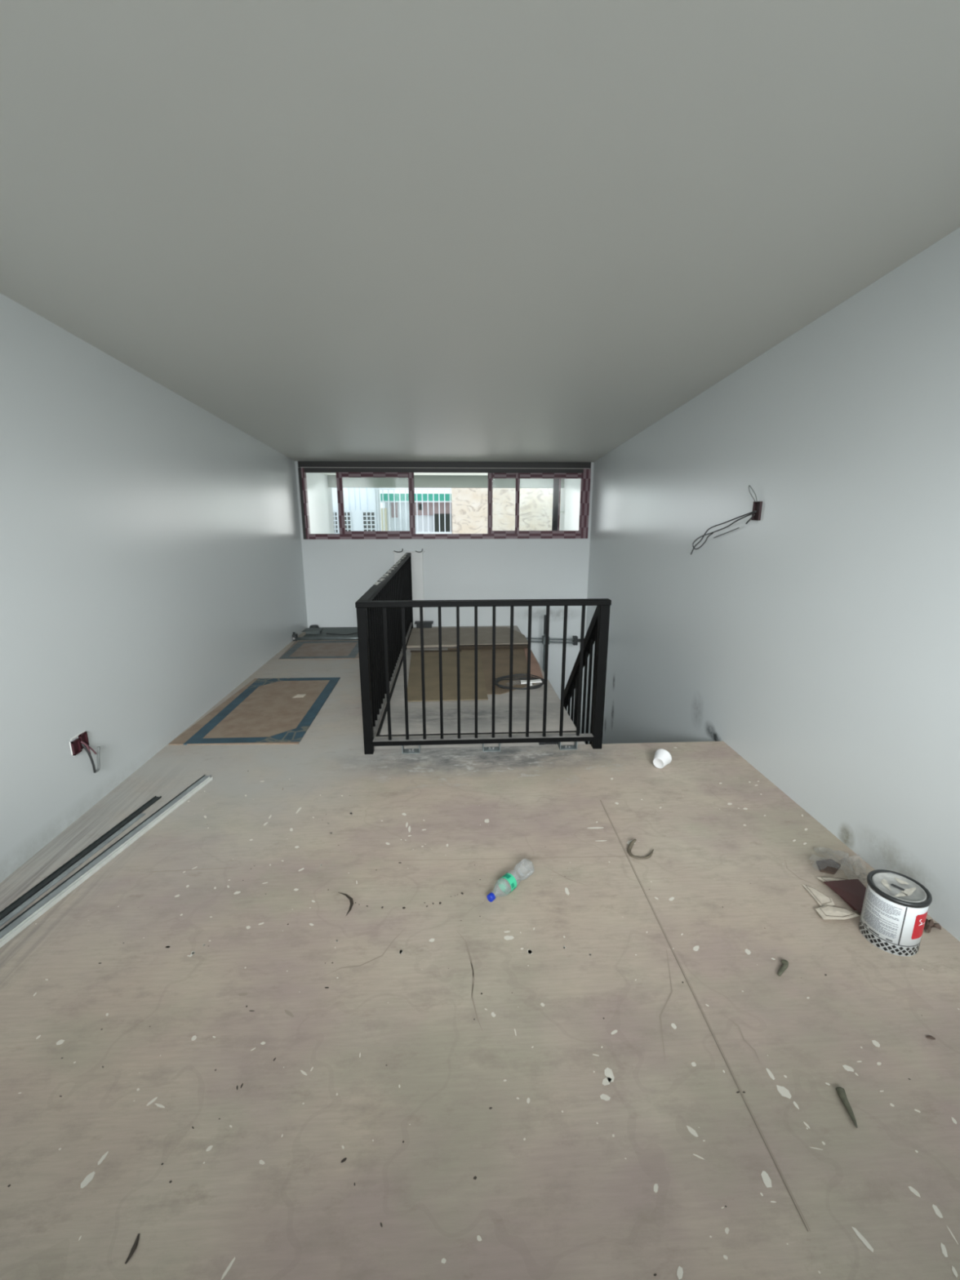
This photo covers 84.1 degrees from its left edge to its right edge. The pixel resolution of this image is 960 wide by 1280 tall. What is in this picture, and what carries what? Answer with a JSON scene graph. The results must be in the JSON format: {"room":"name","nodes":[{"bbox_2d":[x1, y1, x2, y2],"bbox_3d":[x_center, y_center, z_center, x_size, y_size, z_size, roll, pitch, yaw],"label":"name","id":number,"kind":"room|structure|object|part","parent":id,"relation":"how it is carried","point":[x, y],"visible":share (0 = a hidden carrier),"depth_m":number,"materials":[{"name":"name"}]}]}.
{"room":"unfinished loft room","nodes":[
{"label":"unfinished loft room","id":0,"kind":"room"},
{"bbox_2d":[0,293,334,883],"bbox_3d":[-2.183,0.413,4.103,0.180,5.750,9.800,-1,14,-3],"label":"wall","id":1,"kind":"structure","parent":0,"point":[151,559],"depth_m":2.96,"materials":[{"name":"white paint"}]},
{"bbox_2d":[69,730,100,773],"bbox_3d":[-1.997,0.581,2.711,0.040,0.227,0.157,-1,14,-3],"label":"junction box","id":2,"kind":"object","parent":1,"relation":"attached to","point":[82,742],"visible":1,"depth_m":2.69,"materials":[{"name":"red"}]},
{"bbox_2d":[320,472,487,475],"bbox_3d":[-0.471,-2.459,7.600,3.680,0.130,1.840,-1,14,-3],"label":"ceiling","id":3,"kind":"structure","parent":0,"point":[326,473],"depth_m":7.88,"materials":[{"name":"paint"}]},
{"bbox_2d":[327,475,564,488],"bbox_3d":[-0.514,-2.501,8.412,3.680,0.175,0.240,-1,14,-3],"label":"beam","id":4,"kind":"structure","parent":3,"relation":"attached to","point":[420,481],"depth_m":8.29,"materials":[{"name":"grey paint"}]},
{"bbox_2d":[294,461,593,733],"bbox_3d":[-0.417,0.021,7.183,3.680,5.050,0.150,-1,14,-3],"label":"wall","id":5,"kind":"structure","parent":0,"point":[337,573],"depth_m":6.91,"materials":[{"name":"white paint"}]},
{"bbox_2d":[392,548,424,627],"bbox_3d":[-0.910,-0.664,6.874,0.400,1.026,0.071,-1,14,-3],"label":"trim","id":6,"kind":"structure","parent":5,"relation":"attached to","point":[417,574],"depth_m":6.83,"materials":[{"name":"white paint"}]},
{"bbox_2d":[297,461,591,539],"bbox_3d":[-0.414,-1.756,6.699,3.610,0.948,0.086,-1,14,-3],"label":"window","id":7,"kind":"structure","parent":5,"relation":"in","point":[557,471],"depth_m":6.66,"materials":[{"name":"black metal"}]},
{"bbox_3d":[-1.296,-1.692,6.647,0.943,0.778,0.020,-1,14,-3],"label":"sash","id":8,"kind":"part","parent":7,"relation":"part of","materials":[{"name":"black metal"}]},
{"bbox_3d":[-1.504,-1.706,6.661,1.368,0.768,0.020,-1,14,-3],"label":"sash","id":9,"kind":"part","parent":7,"relation":"part of","materials":[{"name":"black metal"}]},
{"bbox_3d":[0.560,-1.728,6.771,0.926,0.768,0.020,-1,14,-3],"label":"sash","id":10,"kind":"part","parent":7,"relation":"part of","materials":[{"name":"clear glass"}]},
{"bbox_3d":[0.891,-1.720,6.762,0.887,0.778,0.020,-1,14,-3],"label":"sash","id":11,"kind":"part","parent":7,"relation":"part of","materials":[{"name":"black metal"}]},
{"bbox_2d":[0,625,959,1279],"bbox_3d":[-0.212,0.842,3.292,3.700,0.201,7.810,-1,14,-3],"label":"floor","id":12,"kind":"structure","parent":0,"point":[292,1028],"depth_m":1.58,"materials":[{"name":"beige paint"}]},
{"bbox_2d":[0,813,145,926],"bbox_3d":[-1.792,1.072,1.915,0.024,0.006,1.620,1,14,6],"label":"metal strip","id":13,"kind":"object","parent":12,"relation":"on","point":[106,842],"visible":1,"depth_m":2.25,"materials":[{"name":"silver metal"}]},
{"bbox_2d":[0,795,161,920],"bbox_3d":[-1.820,1.052,1.993,0.034,0.008,1.788,1,14,6],"label":"metal strip","id":14,"kind":"object","parent":12,"relation":"on","point":[68,864],"visible":1,"depth_m":2.33,"materials":[{"name":"metal"}]},
{"bbox_2d":[0,774,210,938],"bbox_3d":[-1.713,1.024,2.108,0.042,0.008,2.026,2,14,7],"label":"metal strip","id":15,"kind":"object","parent":12,"relation":"on","point":[15,922],"visible":1,"depth_m":2.31,"materials":[{"name":"silver metal"}]},
{"bbox_2d":[0,776,213,947],"bbox_3d":[-1.670,1.024,2.091,0.020,0.016,1.986,2,14,7],"label":"metal strip","id":16,"kind":"object","parent":12,"relation":"on","point":[68,890],"visible":1,"depth_m":2.26,"materials":[{"name":"silver metal"}]},
{"bbox_2d":[124,1233,139,1263],"bbox_3d":[-0.723,1.269,1.110,0.011,0.004,0.047,-1,14,-3],"label":"dark splinter","id":17,"kind":"object","parent":12,"relation":"on","point":[135,1245],"visible":1,"depth_m":1.11,"materials":[{"name":"brown"}]},
{"bbox_2d":[168,677,340,745],"bbox_3d":[-1.659,0.518,4.176,0.848,0.008,1.435,-1,14,-3],"label":"board","id":18,"kind":"object","parent":12,"relation":"on","point":[264,711],"visible":1,"depth_m":4.01,"materials":[{"name":"brown wood"}]},
{"bbox_2d":[278,640,359,659],"bbox_3d":[-1.524,0.103,5.878,1.230,0.007,0.800,-1,14,-3],"label":"board","id":19,"kind":"object","parent":12,"relation":"on","point":[299,650],"visible":0.64,"depth_m":5.79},
{"bbox_2d":[292,631,358,640],"bbox_3d":[-1.554,-0.048,6.306,1.302,0.100,0.075,-1,14,-3],"label":"tube","id":20,"kind":"object","parent":12,"relation":"on","point":[295,637],"visible":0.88,"depth_m":6.29,"materials":[{"name":"white"}]},
{"bbox_2d":[303,626,357,636],"bbox_3d":[-1.553,-0.092,6.669,1.200,0.011,0.610,-1,14,-3],"label":"board","id":21,"kind":"object","parent":12,"relation":"on","point":[338,630],"visible":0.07,"depth_m":6.67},
{"bbox_2d":[302,627,323,634],"bbox_3d":[-2.075,-0.105,6.601,0.210,0.045,0.200,-1,14,-3],"label":"block","id":22,"kind":"object","parent":21,"relation":"on","point":[308,630],"visible":1,"depth_m":6.57,"materials":[{"name":"grey concrete"}]},
{"bbox_2d":[309,624,319,627],"bbox_3d":[-2.134,-0.167,6.841,0.120,0.050,0.120,-1,14,-3],"label":"lump","id":23,"kind":"object","parent":21,"relation":"on","point":[313,625],"visible":0.55,"depth_m":6.81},
{"bbox_2d":[326,632,357,635],"bbox_3d":[-1.619,-0.082,6.584,0.548,0.009,0.144,-4,14,-15],"label":"cable offcut","id":24,"kind":"object","parent":21,"relation":"on","point":[353,633],"visible":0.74,"depth_m":6.54,"materials":[{"name":"grey metal"}]},
{"bbox_2d":[414,621,433,628],"bbox_3d":[-0.722,-0.188,6.878,0.235,0.100,0.150,-1,14,-3],"label":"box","id":25,"kind":"object","parent":12,"relation":"on","point":[426,624],"visible":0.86,"depth_m":6.82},
{"bbox_2d":[406,626,527,648],"bbox_3d":[-0.151,-0.030,6.345,1.365,0.044,0.900,-1,14,-3],"label":"cardboard sheet","id":26,"kind":"object","parent":12,"relation":"on","point":[502,633],"visible":0.82,"depth_m":6.27,"materials":[{"name":"brown cardboard"}]},
{"bbox_2d":[355,552,611,754],"bbox_3d":[-0.075,0.876,5.354,1.535,3.198,3.740,-1,14,-3],"label":"stair railing","id":27,"kind":"object","parent":12,"relation":"on","point":[384,612],"visible":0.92,"depth_m":3.36,"materials":[{"name":"black metal"}]},
{"bbox_3d":[-0.704,0.260,3.274,0.055,0.940,0.055,-1,14,-3],"label":"post","id":28,"kind":"part","parent":27,"relation":"part of","materials":[{"name":"black metal"}]},
{"bbox_3d":[-0.806,-0.656,4.973,0.061,0.033,3.675,-1,14,-3],"label":"rail","id":29,"kind":"part","parent":27,"relation":"part of","materials":[{"name":"black metal"}]},
{"bbox_3d":[-0.802,0.203,5.183,0.040,0.025,3.675,-1,14,-3],"label":"rail","id":30,"kind":"part","parent":27,"relation":"part of","materials":[{"name":"black metal"}]},
{"bbox_3d":[-0.902,-0.611,6.840,0.055,0.940,0.056,-1,14,-3],"label":"post","id":31,"kind":"part","parent":27,"relation":"part of","materials":[{"name":"black metal"}]},
{"bbox_3d":[0.026,0.636,3.404,1.407,0.028,0.056,-1,14,-3],"label":"rail","id":32,"kind":"part","parent":27,"relation":"part of","materials":[{"name":"black metal"}]},
{"bbox_3d":[0.028,-0.222,3.197,1.528,0.033,0.065,-1,14,-3],"label":"rail","id":33,"kind":"part","parent":27,"relation":"part of","materials":[{"name":"black metal"}]},
{"bbox_3d":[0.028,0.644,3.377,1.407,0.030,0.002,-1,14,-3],"label":"rail","id":34,"kind":"part","parent":27,"relation":"part of","materials":[{"name":"black metal"}]},
{"bbox_3d":[0.727,0.685,4.069,0.016,0.992,0.056,-1,14,-3],"label":"post","id":35,"kind":"part","parent":27,"relation":"part of","materials":[{"name":"black metal"}]},
{"bbox_3d":[0.699,0.589,4.554,0.048,2.246,2.120,-1,14,-3],"label":"raking rail","id":36,"kind":"part","parent":27,"relation":"part of","materials":[{"name":"black metal"}]},
{"bbox_3d":[0.757,0.241,3.351,0.058,0.940,0.055,-1,14,-3],"label":"post","id":37,"kind":"part","parent":27,"relation":"part of","materials":[{"name":"black metal"}]},
{"bbox_2d":[447,648,544,694],"bbox_3d":[0.136,0.247,5.192,0.910,0.053,1.540,-1,14,-3],"label":"cardboard sheet","id":38,"kind":"object","parent":12,"relation":"on","point":[502,655],"depth_m":5.12,"materials":[{"name":"brown cardboard"}]},
{"bbox_2d":[407,644,527,702],"bbox_3d":[-0.064,0.271,5.096,1.300,0.040,1.665,-1,14,-3],"label":"cardboard sheet","id":39,"kind":"object","parent":38,"relation":"on","point":[449,657],"visible":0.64,"depth_m":4.97,"materials":[{"name":"brown cardboard"}]},
{"bbox_3d":[0.346,0.373,4.667,0.482,0.048,0.374,-1,14,-3],"label":"cable coil","id":40,"kind":"part","parent":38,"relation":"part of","materials":[{"name":"black plastic"}]},
{"bbox_2d":[520,679,542,685],"bbox_3d":[0.442,0.367,4.604,0.185,0.022,0.110,-1,14,-3],"label":"paper scrap","id":41,"kind":"object","parent":38,"relation":"on","point":[522,682],"visible":0.79,"depth_m":4.60,"materials":[{"name":"white paper"}]},
{"bbox_2d":[524,648,543,682],"bbox_3d":[0.524,0.234,5.321,0.122,0.006,1.250,0,14,1],"label":"board offcut","id":42,"kind":"object","parent":38,"relation":"on","point":[535,670],"visible":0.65,"depth_m":5.21,"materials":[{"name":"brown wood"}]},
{"bbox_2d":[486,858,534,902],"bbox_3d":[0.122,0.980,2.160,0.070,0.070,0.262,12,18,39],"label":"plastic bottle","id":43,"kind":"object","parent":12,"relation":"on","point":[511,877],"visible":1,"depth_m":2.16,"materials":[{"name":"clear plastic"}]},
{"bbox_2d":[502,874,515,890],"bbox_3d":[0.112,0.983,2.145,0.063,0.068,0.025,12,18,39],"label":"print","id":44,"kind":"object","parent":43,"relation":"attached to","point":[510,878],"depth_m":2.14,"materials":[{"name":"teal"}]},
{"bbox_2d":[538,742,558,744],"bbox_3d":[0.453,0.675,3.510,0.129,0.018,0.030,-1,14,-3],"label":"strip","id":45,"kind":"object","parent":12,"relation":"on","point":[540,743],"visible":0.64,"depth_m":3.50,"materials":[{"name":"black metal"}]},
{"bbox_2d":[626,839,653,858],"bbox_3d":[0.714,0.944,2.388,0.110,0.030,0.103,12,18,41],"label":"scrap","id":46,"kind":"object","parent":12,"relation":"on","point":[631,844],"visible":1,"depth_m":2.38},
{"bbox_2d":[653,748,671,768],"bbox_3d":[1.085,0.711,3.187,0.103,0.107,0.094,11,17,38],"label":"plastic cup","id":47,"kind":"object","parent":12,"relation":"on","point":[662,757],"visible":1,"depth_m":3.17,"materials":[{"name":"white plastic"}]},
{"bbox_2d":[777,960,788,976],"bbox_3d":[1.013,1.098,1.778,0.024,0.019,0.072,10,17,36],"label":"scrap","id":48,"kind":"object","parent":12,"relation":"on","point":[784,966],"visible":1,"depth_m":1.78,"materials":[{"name":"grey"}]},
{"bbox_2d":[801,884,834,906],"bbox_3d":[1.354,1.017,2.123,0.070,0.010,0.140,-1,14,-3],"label":"paper wrapper","id":49,"kind":"object","parent":12,"relation":"on","point":[822,900],"visible":1,"depth_m":2.11,"materials":[{"name":"brown"}]},
{"bbox_2d":[816,858,840,874],"bbox_3d":[1.504,0.976,2.291,0.112,0.008,0.090,-1,14,-3],"label":"card piece","id":50,"kind":"object","parent":12,"relation":"on","point":[828,866],"visible":1,"depth_m":2.29,"materials":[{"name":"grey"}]},
{"bbox_2d":[817,876,848,881],"bbox_3d":[1.483,0.997,2.207,0.154,0.011,0.037,1,14,3],"label":"paper wrapper","id":51,"kind":"object","parent":12,"relation":"on","point":[822,878],"visible":0.57,"depth_m":2.21,"materials":[{"name":"brown"}]},
{"bbox_2d":[815,905,859,919],"bbox_3d":[1.357,1.033,2.021,0.145,0.011,0.075,-1,14,-3],"label":"paper wrapper","id":52,"kind":"object","parent":12,"relation":"on","point":[826,912],"visible":1,"depth_m":2.01,"materials":[{"name":"brown"}]},
{"bbox_2d":[823,879,866,913],"bbox_3d":[1.478,1.010,2.097,0.135,0.035,0.170,-1,14,-3],"label":"card piece","id":53,"kind":"object","parent":12,"relation":"on","point":[852,891],"visible":0.71,"depth_m":2.11,"materials":[{"name":"red cardboard"}]},
{"bbox_2d":[835,1087,857,1128],"bbox_3d":[0.942,1.200,1.366,0.022,0.018,0.088,3,14,14],"label":"scrap","id":54,"kind":"object","parent":12,"relation":"on","point":[841,1091],"visible":1,"depth_m":1.37,"materials":[{"name":"grey"}]},
{"bbox_2d":[858,869,932,956],"bbox_3d":[1.475,0.970,1.899,0.183,0.214,0.183,-1,14,-3],"label":"paint can","id":55,"kind":"object","parent":12,"relation":"on","point":[895,905],"visible":1,"depth_m":1.85,"materials":[{"name":"white metal"}]},
{"bbox_2d":[862,888,902,938],"bbox_3d":[1.410,0.961,1.870,0.042,0.120,0.104,-1,14,-3],"label":"print","id":56,"kind":"object","parent":55,"relation":"on","point":[883,917],"depth_m":1.85,"materials":[{"name":"grey paper"}]},
{"bbox_3d":[1.475,0.871,1.874,0.155,0.006,0.155,-1,14,-3],"label":"lid","id":57,"kind":"part","parent":55,"relation":"part of","materials":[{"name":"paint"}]},
{"bbox_3d":[1.511,0.975,1.823,0.073,0.098,0.008,-7,15,-25],"label":"red panel","id":58,"kind":"part","parent":55,"relation":"part of","materials":[{"name":"red paper"}]},
{"bbox_2d":[925,1035,935,1039],"bbox_3d":[1.315,1.160,1.553,0.022,0.005,0.012,-1,14,-3],"label":"chip","id":59,"kind":"object","parent":12,"relation":"on","point":[927,1037],"visible":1,"depth_m":1.55,"materials":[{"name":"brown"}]},
{"bbox_2d":[924,918,941,933],"bbox_3d":[1.659,1.041,1.972,0.071,0.035,0.076,-1,14,-3],"label":"scrap","id":60,"kind":"object","parent":12,"relation":"on","point":[930,923],"visible":0.62,"depth_m":1.96,"materials":[{"name":"brown paper"}]},
{"bbox_2d":[0,0,959,462],"bbox_3d":[-0.202,-1.648,2.684,3.680,0.773,7.810,-1,14,-3],"label":"ceiling","id":61,"kind":"structure","parent":0,"point":[333,230],"depth_m":1.65,"materials":[{"name":"white paint"}]},
{"bbox_2d":[559,227,959,941],"bbox_3d":[1.671,0.363,4.306,0.180,5.750,9.800,-1,14,-3],"label":"wall","id":62,"kind":"structure","parent":0,"point":[816,638],"depth_m":2.58,"materials":[{"name":"white paint"}]},
{"bbox_2d":[690,484,762,555],"bbox_3d":[1.567,-0.757,3.466,0.050,0.461,0.761,-2,14,-6],"label":"junction box","id":63,"kind":"object","parent":62,"relation":"attached to","point":[757,507],"visible":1,"depth_m":3.16,"materials":[{"name":"black plastic"}]},
{"bbox_3d":[-0.327,2.963,5.989,3.700,0.100,3.850,-1,14,-3],"label":"floor","id":64,"kind":"structure","parent":0,"visible":0},
{"bbox_2d":[525,614,584,672],"bbox_3d":[0.992,1.123,7.054,0.891,2.970,0.116,-1,14,-5],"label":"prop","id":65,"kind":"object","parent":64,"relation":"on","point":[575,640],"visible":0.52,"depth_m":6.79,"materials":[{"name":"grey metal"}]},
{"label":"outside","id":66,"kind":"structure","parent":0,"visible":0},
{"bbox_3d":[-0.889,0.563,17.073,24.000,0.200,15.050,-1,14,-3],"label":"floor","id":67,"kind":"structure","parent":66,"visible":0},
{"bbox_2d":[331,487,381,533],"bbox_3d":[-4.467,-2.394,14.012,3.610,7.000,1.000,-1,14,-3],"label":"apartment building","id":68,"kind":"structure","parent":67,"relation":"on","point":[360,504],"depth_m":13.44,"materials":[{"name":"white"}]},
{"bbox_2d":[333,511,338,533],"bbox_3d":[-3.669,-2.721,13.517,0.164,1.070,0.030,-1,14,-3],"label":"grille","id":69,"kind":"object","parent":68,"relation":"attached to","point":[335,514],"depth_m":13.46,"materials":[{"name":"white metal"}]},
{"bbox_2d":[344,511,351,531],"bbox_3d":[-3.359,-2.725,13.534,0.204,1.070,0.030,-1,14,-3],"label":"grille","id":70,"kind":"object","parent":68,"relation":"attached to","point":[348,514],"depth_m":13.47,"materials":[{"name":"white metal"}]},
{"bbox_2d":[361,511,376,530],"bbox_3d":[-2.815,-2.732,13.562,0.334,1.070,0.030,-1,14,-3],"label":"grille","id":71,"kind":"object","parent":68,"relation":"attached to","point":[368,517],"depth_m":13.50,"materials":[{"name":"white metal"}]},
{"bbox_2d":[375,488,452,533],"bbox_3d":[-1.685,-2.373,13.862,1.910,3.030,0.060,-1,14,-3],"label":"fence","id":72,"kind":"object","parent":68,"relation":"attached to","point":[376,489],"visible":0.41,"depth_m":13.61,"materials":[{"name":"white metal"}]},
{"bbox_3d":[-1.685,-3.831,13.506,1.910,0.030,0.060,-1,14,-3],"label":"rail","id":73,"kind":"part","parent":72,"relation":"part of","materials":[{"name":"white metal"}]},
{"bbox_3d":[-1.685,-2.762,13.767,1.910,0.070,0.060,-1,14,-3],"label":"rail","id":74,"kind":"part","parent":72,"relation":"part of","materials":[{"name":"white metal"}]},
{"bbox_2d":[380,493,451,532],"bbox_3d":[-1.850,-2.035,16.900,1.930,4.930,4.050,-1,14,-3],"label":"building","id":75,"kind":"structure","parent":67,"relation":"on","point":[385,495],"depth_m":14.67,"materials":[{"name":"white"}]},
{"bbox_3d":[-1.233,-2.986,14.831,0.890,1.560,0.080,-1,14,-3],"label":"doorway","id":76,"kind":"part","parent":75,"relation":"part of","materials":[{"name":"grey"}]},
{"bbox_2d":[451,488,560,533],"bbox_3d":[1.904,-2.851,15.878,5.460,7.000,4.050,-1,14,-3],"label":"exterior wall","id":77,"kind":"structure","parent":67,"relation":"on","point":[468,505],"depth_m":13.65,"materials":[{"name":"beige stone"}]}
]}

